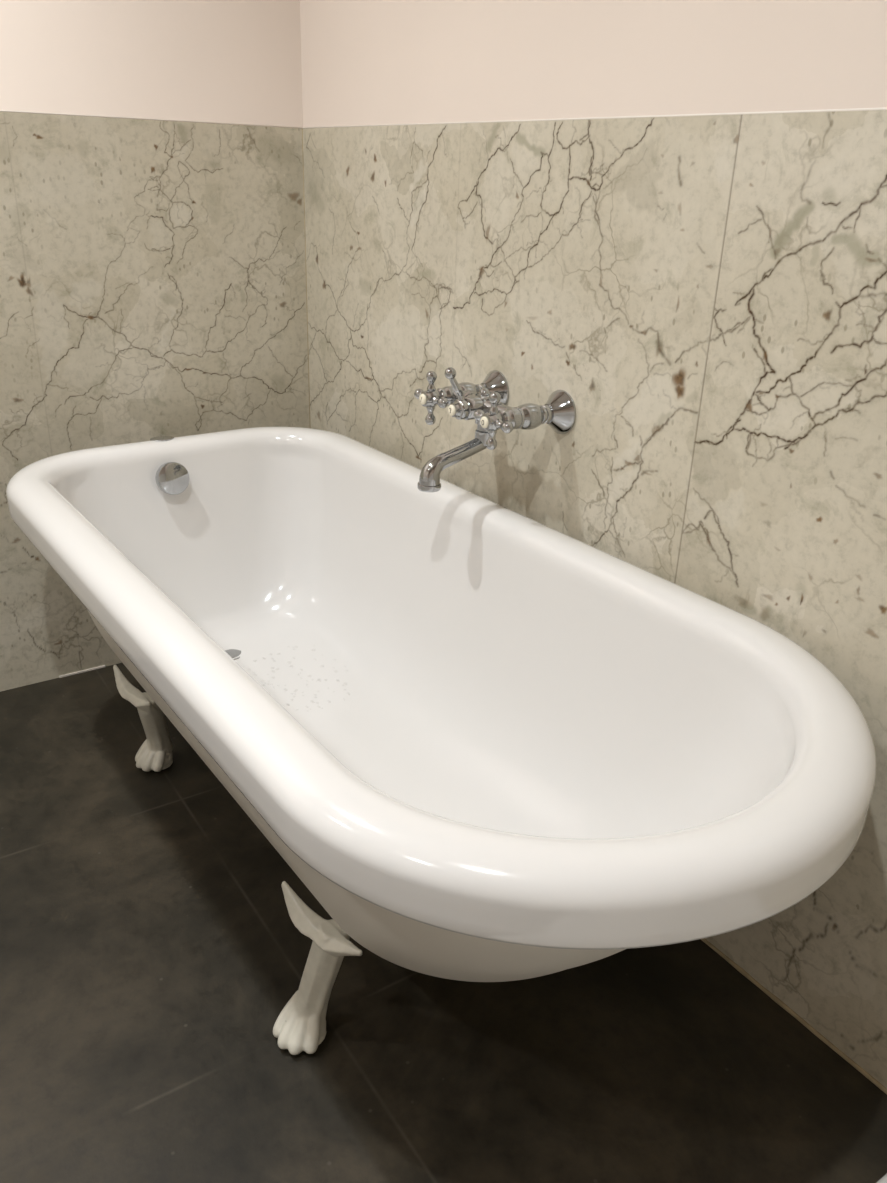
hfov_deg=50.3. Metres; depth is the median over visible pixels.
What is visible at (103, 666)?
baseboard
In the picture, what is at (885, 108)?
trim
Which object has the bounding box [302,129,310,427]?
trim
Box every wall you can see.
[0,0,309,691]
[300,0,886,1087]
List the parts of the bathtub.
leg, overflow knob, leg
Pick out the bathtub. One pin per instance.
(490, 742)
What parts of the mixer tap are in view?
cross handle, spout, diverter lever, cross handle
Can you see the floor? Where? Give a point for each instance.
(152, 952)
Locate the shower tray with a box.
[876,1173,886,1182]
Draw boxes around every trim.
[0,107,886,128]
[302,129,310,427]
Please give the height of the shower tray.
0.055 m
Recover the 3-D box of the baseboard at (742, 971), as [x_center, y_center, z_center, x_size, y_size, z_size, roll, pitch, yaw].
[0.503,0.616,1.421,0.011,0.012,3.090,-14,28,-31]
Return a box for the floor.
[0,663,886,1182]
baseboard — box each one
[59,665,104,677]
[701,938,886,1093]
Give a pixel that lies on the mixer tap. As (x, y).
(485, 402)
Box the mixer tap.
[414,367,575,491]
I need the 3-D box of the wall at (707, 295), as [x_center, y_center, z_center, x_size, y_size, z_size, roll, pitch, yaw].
[0.546,-0.523,0.911,0.003,2.500,3.103,-14,28,-31]
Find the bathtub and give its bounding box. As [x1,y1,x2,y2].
[6,427,875,1054]
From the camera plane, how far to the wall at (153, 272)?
2.01 m

